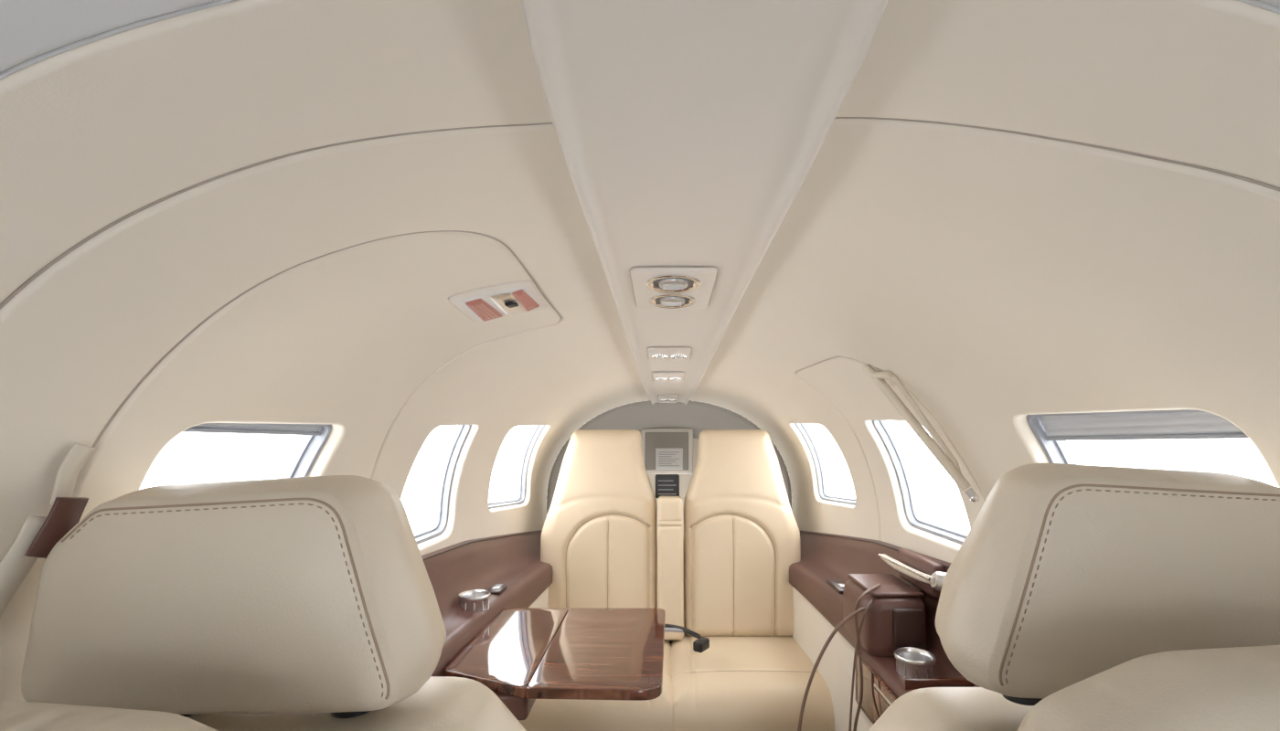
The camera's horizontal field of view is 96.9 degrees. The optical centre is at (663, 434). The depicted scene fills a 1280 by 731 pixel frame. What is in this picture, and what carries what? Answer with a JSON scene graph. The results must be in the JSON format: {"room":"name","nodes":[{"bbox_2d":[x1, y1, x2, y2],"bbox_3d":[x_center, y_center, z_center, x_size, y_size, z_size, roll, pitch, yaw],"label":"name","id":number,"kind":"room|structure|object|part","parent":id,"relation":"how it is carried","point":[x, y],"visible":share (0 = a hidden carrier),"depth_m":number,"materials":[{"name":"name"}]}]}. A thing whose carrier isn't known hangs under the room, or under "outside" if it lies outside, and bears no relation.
{"room":"aircraft cabin","nodes":[
{"label":"aircraft cabin","id":0,"kind":"room"},
{"bbox_2d":[0,30,594,702],"bbox_3d":[-0.411,0.545,0.850,0.462,1.539,3.705,0,0,0],"label":"wall","id":1,"kind":"structure","parent":0,"point":[333,337],"depth_m":0.55,"materials":[{"name":"plastic"}]},
{"bbox_2d":[0,443,95,617],"bbox_3d":[-0.573,0.098,0.509,0.029,0.179,0.089,0,0,23],"label":"guide","id":2,"kind":"object","parent":1,"relation":"attached to","point":[37,537],"visible":0.92,"depth_m":0.52,"materials":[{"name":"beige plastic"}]},
{"bbox_2d":[138,420,346,490],"bbox_3d":[-0.607,0.120,0.801,0.129,0.286,0.368,0,0,0],"label":"reveal","id":3,"kind":"object","parent":1,"relation":"attached to","point":[336,436],"depth_m":0.96,"materials":[{"name":"plastic"}]},
{"bbox_3d":[-0.617,0.115,0.801,0.108,0.277,0.356,0,0,0],"label":"bezel","id":4,"kind":"part","parent":3,"relation":"part of","materials":[{"name":"white plastic"}]},
{"bbox_2d":[193,426,321,431],"bbox_3d":[-0.585,-0.012,0.801,0.009,0.020,0.326,0,0,0],"label":"shade","id":5,"kind":"object","parent":1,"relation":"attached to","point":[273,428],"visible":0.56,"depth_m":0.86,"materials":[{"name":"grey plastic"}]},
{"bbox_2d":[182,426,320,436],"bbox_3d":[-0.586,-0.004,0.801,0.009,0.013,0.326,0,0,0],"label":"rail","id":6,"kind":"object","parent":5,"relation":"attached to","point":[194,429],"depth_m":0.80,"materials":[{"name":"grey plastic"}]},
{"bbox_2d":[75,230,561,481],"bbox_3d":[-0.429,0.006,0.919,0.405,0.574,0.728,0,0,0],"label":"trim","id":7,"kind":"structure","parent":1,"relation":"attached to","point":[493,238],"depth_m":0.61,"materials":[{"name":"beige plastic"}]},
{"bbox_2d":[401,424,479,551],"bbox_3d":[-0.592,0.133,1.478,0.158,0.334,0.364,0,0,0],"label":"reveal","id":8,"kind":"object","parent":1,"relation":"attached to","point":[453,503],"depth_m":1.62,"materials":[{"name":"plastic"}]},
{"bbox_3d":[-0.602,0.129,1.479,0.138,0.326,0.352,0,0,0],"label":"bezel","id":9,"kind":"part","parent":8,"relation":"part of","materials":[{"name":"beige plastic"}]},
{"bbox_2d":[421,530,552,676],"bbox_3d":[-0.529,0.711,1.875,0.177,0.829,1.498,0,0,2],"label":"ledge","id":10,"kind":"object","parent":1,"relation":"attached to","point":[512,560],"visible":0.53,"depth_m":1.72,"materials":[{"name":"brown wood"}]},
{"bbox_2d":[458,589,490,611],"bbox_3d":[-0.516,0.458,1.545,0.085,0.046,0.085,0,0,0],"label":"cup holder","id":11,"kind":"object","parent":10,"relation":"in","point":[474,600],"visible":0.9,"depth_m":1.52,"materials":[{"name":"silver metal"}]},
{"bbox_2d":[488,584,507,595],"bbox_3d":[-0.508,0.472,1.720,0.044,0.016,0.080,0,0,0],"label":"switch panel","id":12,"kind":"object","parent":10,"relation":"attached to","point":[497,589],"visible":0.91,"depth_m":1.71,"materials":[{"name":"silver metal"}]},
{"bbox_3d":[-0.457,0.857,1.875,0.020,0.537,1.492,0,0,2],"label":"panel","id":13,"kind":"part","parent":10,"relation":"part of","materials":[{"name":"fabric"}]},
{"bbox_2d":[444,608,665,720],"bbox_3d":[-0.232,0.537,1.368,0.472,0.075,0.523,0,0,0],"label":"folding table","id":14,"kind":"object","parent":10,"relation":"attached to","point":[523,656],"visible":0.98,"depth_m":1.28,"materials":[{"name":"brown wood"}]},
{"bbox_3d":[-0.333,0.549,1.190,0.120,0.051,0.120,0,0,0],"label":"support arm","id":15,"kind":"part","parent":14,"relation":"part of","materials":[{"name":"brown wood"}]},
{"bbox_2d":[448,279,547,322],"bbox_3d":[-0.293,-0.240,1.030,0.120,0.064,0.244,0,0,0],"label":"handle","id":16,"kind":"object","parent":1,"relation":"attached to","point":[493,302],"visible":1,"depth_m":1.00,"materials":[{"name":"white plastic"}]},
{"bbox_3d":[-0.286,-0.240,1.044,0.036,0.022,0.144,0,0,0],"label":"recess plate","id":17,"kind":"part","parent":16,"relation":"part of","materials":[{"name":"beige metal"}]},
{"bbox_3d":[-0.257,-0.249,1.058,0.026,0.016,0.117,0,0,0],"label":"label pull","id":18,"kind":"part","parent":16,"relation":"part of","materials":[{"name":"red plastic"}]},
{"bbox_2d":[488,425,550,512],"bbox_3d":[-0.548,0.125,2.149,0.186,0.356,0.569,0,0,3],"label":"reveal","id":19,"kind":"object","parent":1,"relation":"attached to","point":[546,429],"depth_m":2.33,"materials":[{"name":"plastic"}]},
{"bbox_3d":[-0.557,0.122,2.150,0.167,0.349,0.557,0,0,3],"label":"bezel","id":20,"kind":"part","parent":19,"relation":"part of","materials":[{"name":"beige plastic"}]},
{"bbox_2d":[0,117,1279,309],"bbox_3d":[0.001,-0.138,0.496,1.164,0.386,0.193,0,0,0],"label":"trim","id":21,"kind":"structure","parent":1,"relation":"attached to","point":[14,293],"depth_m":0.48,"materials":[{"name":"beige plastic"}]},
{"bbox_2d":[0,0,1279,79],"bbox_3d":[0.021,-0.109,0.356,1.238,0.454,0.065,0,0,0],"label":"trim","id":22,"kind":"structure","parent":1,"relation":"attached to","point":[1256,3],"depth_m":0.34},
{"bbox_2d":[0,0,1279,416],"bbox_3d":[0.025,-0.209,0.850,0.810,0.254,3.702,0,0,0],"label":"ceiling","id":23,"kind":"structure","parent":0,"point":[889,218],"depth_m":0.51,"materials":[{"name":"plastic"}]},
{"bbox_2d":[520,0,888,405],"bbox_3d":[0.027,-0.234,1.445,0.288,0.188,2.490,0,0,0],"label":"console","id":24,"kind":"object","parent":23,"relation":"attached to","point":[688,132],"visible":0.91,"depth_m":0.54,"materials":[{"name":"white plastic"}]},
{"bbox_2d":[657,394,678,403],"bbox_3d":[0.019,-0.159,2.562,0.092,0.027,0.204,0,0,0],"label":"air vent","id":25,"kind":"object","parent":24,"relation":"attached to","point":[662,399],"visible":1,"depth_m":2.53,"materials":[{"name":"white plastic"}]},
{"bbox_2d":[651,371,684,383],"bbox_3d":[0.016,-0.204,2.036,0.116,0.026,0.176,0,0,0],"label":"air vent","id":26,"kind":"object","parent":24,"relation":"attached to","point":[658,377],"visible":1,"depth_m":2.01,"materials":[{"name":"white plastic"}]},
{"bbox_2d":[646,346,692,361],"bbox_3d":[0.016,-0.234,1.668,0.129,0.025,0.164,0,0,0],"label":"air vent","id":27,"kind":"object","parent":24,"relation":"attached to","point":[654,353],"visible":1,"depth_m":1.63,"materials":[{"name":"white plastic"}]},
{"bbox_2d":[629,266,718,309],"bbox_3d":[0.017,-0.273,1.081,0.155,0.028,0.242,0,0,0],"label":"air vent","id":28,"kind":"object","parent":24,"relation":"attached to","point":[654,287],"visible":1,"depth_m":1.04,"materials":[{"name":"white plastic"}]},
{"bbox_2d":[546,400,791,637],"bbox_3d":[0.027,0.503,2.870,1.240,1.335,0.360,0,0,0],"label":"wall","id":29,"kind":"structure","parent":0,"point":[697,416],"depth_m":2.81,"materials":[{"name":"plastic"}]},
{"bbox_2d":[640,428,693,474],"bbox_3d":[0.017,0.092,3.031,0.280,0.245,0.027,0,0,0],"label":"access panel","id":30,"kind":"object","parent":29,"relation":"attached to","point":[652,439],"visible":0.83,"depth_m":3.02,"materials":[{"name":"white plastic"}]},
{"bbox_2d":[655,448,682,469],"bbox_3d":[0.029,0.133,3.010,0.145,0.115,0.011,0,0,0],"label":"placard","id":31,"kind":"object","parent":30,"relation":"attached to","point":[666,458],"visible":1,"depth_m":3.01,"materials":[{"name":"white paper"}]},
{"bbox_3d":[0.027,0.582,3.050,0.958,1.135,0.001,0,0,0],"label":"aft panel","id":32,"kind":"part","parent":29,"relation":"part of","materials":[{"name":"beige leather"}]},
{"bbox_2d":[655,296,689,304],"bbox_3d":[0.017,-0.268,1.134,0.072,0.004,0.072,0,0,0],"label":"light","id":33,"kind":"object","parent":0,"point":[659,300],"depth_m":1.12,"materials":[{"name":"grey plastic"}]},
{"bbox_2d":[652,277,693,288],"bbox_3d":[0.017,-0.273,1.028,0.077,0.004,0.077,0,0,0],"label":"light","id":34,"kind":"object","parent":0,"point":[657,282],"depth_m":1.01,"materials":[{"name":"grey plastic"}]},
{"bbox_2d":[744,109,1279,563],"bbox_3d":[0.466,0.546,0.850,0.462,1.538,3.705,0,0,0],"label":"wall","id":35,"kind":"structure","parent":0,"point":[1166,294],"depth_m":0.68,"materials":[{"name":"plastic"}]},
{"bbox_2d":[789,423,855,509],"bbox_3d":[0.598,0.110,2.146,0.190,0.341,0.458,0,0,-3],"label":"reveal","id":36,"kind":"object","parent":35,"relation":"attached to","point":[793,426],"depth_m":2.30,"materials":[{"name":"plastic"}]},
{"bbox_3d":[0.607,0.106,2.146,0.172,0.334,0.447,0,0,-3],"label":"bezel","id":37,"kind":"part","parent":36,"relation":"part of","materials":[{"name":"beige plastic"}]},
{"bbox_2d":[789,530,980,730],"bbox_3d":[0.578,0.711,1.820,0.208,0.829,1.603,0,0,-1],"label":"ledge","id":38,"kind":"object","parent":35,"relation":"attached to","point":[818,609],"depth_m":1.72,"materials":[{"name":"brown wood"}]},
{"bbox_3d":[0.507,0.857,2.020,0.017,0.537,1.202,0,0,-3],"label":"panel","id":39,"kind":"part","parent":38,"relation":"part of","materials":[{"name":"fabric"}]},
{"bbox_2d":[789,530,931,648],"bbox_3d":[0.578,0.448,2.020,0.174,0.279,1.209,0,0,-3],"label":"shelf","id":40,"kind":"object","parent":38,"relation":"attached to","point":[824,557],"depth_m":1.90,"materials":[{"name":"wood"}]},
{"bbox_3d":[0.495,0.902,1.220,0.011,0.445,0.400,0,0,-1],"label":"panel","id":41,"kind":"part","parent":38,"relation":"part of","materials":[{"name":"fabric"}]},
{"bbox_2d":[826,574,974,724],"bbox_3d":[0.560,0.519,1.460,0.174,0.282,0.760,0,0,0],"label":"console","id":42,"kind":"object","parent":38,"relation":"on","point":[894,620],"visible":0.8,"depth_m":1.33,"materials":[{"name":"brown wood"}]},
{"bbox_2d":[826,579,844,594],"bbox_3d":[0.549,0.476,1.770,0.045,0.012,0.140,0,0,0],"label":"switch","id":43,"kind":"object","parent":42,"relation":"attached to","point":[837,585],"depth_m":1.76,"materials":[{"name":"silver metal"}]},
{"bbox_2d":[797,583,881,730],"bbox_3d":[0.428,0.702,1.330,0.250,0.666,0.049,0,0,-24],"label":"cable","id":44,"kind":"object","parent":42,"relation":"hanging from","point":[858,629],"visible":0.94,"depth_m":1.33,"materials":[{"name":"brown plastic"}]},
{"bbox_3d":[0.476,0.605,1.225,0.006,0.070,0.110,0,0,0],"label":"drawer","id":45,"kind":"part","parent":42,"relation":"part of","materials":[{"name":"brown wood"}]},
{"bbox_3d":[0.477,0.605,1.225,0.003,0.080,0.120,0,0,0],"label":"drawer trim","id":46,"kind":"part","parent":42,"relation":"part of","materials":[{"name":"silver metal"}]},
{"bbox_3d":[0.557,0.383,1.440,0.120,0.010,0.190,0,0,0],"label":"console lid","id":47,"kind":"part","parent":42,"relation":"part of","materials":[{"name":"brown wood"}]},
{"bbox_3d":[0.631,0.348,1.424,0.065,0.080,0.327,0,0,0],"label":"door handle","id":48,"kind":"part","parent":38,"relation":"part of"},
{"bbox_2d":[894,647,936,678],"bbox_3d":[0.551,0.507,1.245,0.085,0.046,0.085,0,0,0],"label":"cup holder","id":49,"kind":"object","parent":38,"relation":"in","point":[911,663],"visible":0.92,"depth_m":1.23,"materials":[{"name":"silver metal"}]},
{"bbox_2d":[855,557,980,725],"bbox_3d":[0.586,0.488,1.220,0.211,0.384,0.400,0,0,0],"label":"shelf","id":50,"kind":"object","parent":38,"relation":"attached to","point":[885,667],"depth_m":1.32,"materials":[{"name":"wood"}]},
{"bbox_2d":[795,355,985,524],"bbox_3d":[0.537,0.171,1.440,0.299,0.720,0.677,0,0,0],"label":"trim","id":51,"kind":"structure","parent":35,"relation":"attached to","point":[838,356],"depth_m":1.34,"materials":[{"name":"beige plastic"}]},
{"bbox_2d":[864,419,970,552],"bbox_3d":[0.641,0.111,1.428,0.167,0.320,0.372,0,0,0],"label":"window frame","id":52,"kind":"structure","parent":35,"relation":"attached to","point":[899,504],"depth_m":1.59,"materials":[{"name":"plastic"}]},
{"bbox_3d":[0.651,0.107,1.428,0.147,0.311,0.360,0,0,0],"label":"bezel","id":53,"kind":"part","parent":52,"relation":"part of","materials":[{"name":"beige plastic"}]},
{"bbox_2d":[863,364,979,502],"bbox_3d":[0.532,-0.010,1.200,0.237,0.296,0.063,0,0,41],"label":"belt","id":54,"kind":"object","parent":35,"relation":"attached to","point":[949,463],"visible":1,"depth_m":1.19,"materials":[{"name":"beige fabric"}]},
{"bbox_3d":[0.550,-0.013,1.187,0.139,0.225,0.022,0,0,20],"label":"strut rod","id":55,"kind":"part","parent":54,"relation":"part of","materials":[{"name":"beige plastic"}]},
{"bbox_2d":[1037,412,1242,437],"bbox_3d":[0.637,-0.017,0.772,0.021,0.046,0.358,0,0,0],"label":"shade","id":56,"kind":"object","parent":35,"relation":"attached to","point":[1180,422],"visible":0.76,"depth_m":0.76,"materials":[{"name":"grey plastic"}]},
{"bbox_2d":[1046,432,1248,440],"bbox_3d":[0.644,0.005,0.772,0.009,0.014,0.358,0,0,0],"label":"rail","id":57,"kind":"object","parent":56,"relation":"attached to","point":[1199,436],"depth_m":0.74,"materials":[{"name":"grey plastic"}]},
{"bbox_2d":[1012,406,1279,488],"bbox_3d":[0.656,0.110,0.772,0.138,0.298,0.400,0,0,0],"label":"reveal","id":58,"kind":"object","parent":35,"relation":"attached to","point":[1021,426],"depth_m":0.95,"materials":[{"name":"plastic"}]},
{"bbox_3d":[0.666,0.105,0.772,0.117,0.289,0.388,0,0,0],"label":"bezel","id":59,"kind":"part","parent":58,"relation":"part of","materials":[{"name":"white plastic"}]},
{"label":"floor","id":60,"kind":"structure","parent":0,"visible":0},
{"bbox_2d":[0,701,218,730],"bbox_3d":[-0.353,0.652,0.178,0.360,0.951,0.456,0,0,0],"label":"seat","id":61,"kind":"object","parent":60,"relation":"on","point":[15,716],"visible":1,"depth_m":0.36,"materials":[{"name":"beige leather"}]},
{"bbox_2d":[21,475,526,730],"bbox_3d":[-0.358,0.584,0.764,0.470,1.088,0.572,0,0,0],"label":"seat","id":62,"kind":"object","parent":60,"relation":"on","point":[298,603],"visible":0.99,"depth_m":0.49,"materials":[{"name":"beige leather"}]},
{"bbox_3d":[-0.363,0.543,0.633,0.460,0.538,0.213,0,0,0],"label":"backrest","id":63,"kind":"part","parent":62,"relation":"part of","materials":[{"name":"beige leather"}]},
{"bbox_2d":[518,429,672,730],"bbox_3d":[-0.247,0.555,2.075,0.571,1.146,0.670,0,0,0],"label":"passenger seat","id":64,"kind":"object","parent":60,"relation":"on","point":[599,537],"visible":0.52,"depth_m":2.22,"materials":[{"name":"beige leather"}]},
{"bbox_2d":[518,640,672,730],"bbox_3d":[-0.247,0.885,2.005,0.571,0.198,0.530,0,0,0],"label":"seat cushion","id":65,"kind":"object","parent":64,"relation":"on","point":[656,714],"depth_m":1.75,"materials":[{"name":"beige leather"}]},
{"bbox_3d":[-0.261,0.391,2.302,0.467,0.818,0.217,0,0,0],"label":"backrest","id":66,"kind":"part","parent":64,"relation":"part of","materials":[{"name":"beige leather"}]},
{"bbox_2d":[655,474,679,498],"bbox_3d":[0.014,0.213,2.313,0.098,0.097,0.033,0,0,0],"label":"control panel","id":67,"kind":"object","parent":64,"relation":"attached to","point":[666,485],"visible":0.95,"depth_m":2.30,"materials":[{"name":"black plastic"}]},
{"bbox_2d":[656,496,683,639],"bbox_3d":[0.026,0.520,2.234,0.106,0.540,0.147,0,0,0],"label":"center armrest","id":68,"kind":"object","parent":64,"relation":"attached to","point":[670,559],"visible":0.84,"depth_m":2.19,"materials":[{"name":"beige leather"}]},
{"bbox_2d":[670,429,834,730],"bbox_3d":[0.301,0.555,2.075,0.571,1.146,0.670,0,0,0],"label":"passenger seat","id":69,"kind":"object","parent":60,"relation":"on","point":[741,534],"visible":0.93,"depth_m":2.20,"materials":[{"name":"beige leather"}]},
{"bbox_2d":[664,623,709,652],"bbox_3d":[0.036,0.716,2.029,0.286,0.053,0.062,0,0,40],"label":"belt","id":70,"kind":"object","parent":69,"relation":"on","point":[701,645],"visible":0.75,"depth_m":1.98,"materials":[{"name":"black fabric"}]},
{"bbox_3d":[0.315,0.391,2.302,0.467,0.818,0.217,0,0,0],"label":"backrest","id":71,"kind":"part","parent":69,"relation":"part of","materials":[{"name":"beige leather"}]},
{"bbox_2d":[670,636,834,730],"bbox_3d":[0.301,0.885,2.005,0.571,0.198,0.530,0,0,0],"label":"seat cushion","id":72,"kind":"object","parent":69,"relation":"on","point":[739,683],"depth_m":1.80,"materials":[{"name":"beige leather"}]},
{"bbox_2d":[868,463,1279,730],"bbox_3d":[0.412,0.578,0.764,0.470,1.100,0.572,0,0,0],"label":"seat","id":73,"kind":"object","parent":60,"relation":"on","point":[1064,576],"visible":0.8,"depth_m":0.49,"materials":[{"name":"beige leather"}]},
{"bbox_3d":[0.424,0.555,0.633,0.445,0.538,0.213,0,0,0],"label":"backrest","id":74,"kind":"part","parent":73,"relation":"part of","materials":[{"name":"beige leather"}]},
{"bbox_3d":[0.362,0.228,0.575,0.036,0.080,0.036,0,0,0],"label":"headrest post","id":75,"kind":"part","parent":73,"relation":"part of","materials":[{"name":"black plastic"}]},
{"bbox_2d":[1017,645,1279,730],"bbox_3d":[0.396,0.632,0.180,0.382,0.991,0.460,0,0,0],"label":"seat","id":76,"kind":"object","parent":60,"relation":"on","point":[1236,688],"visible":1,"depth_m":0.35,"materials":[{"name":"beige leather"}]}
]}

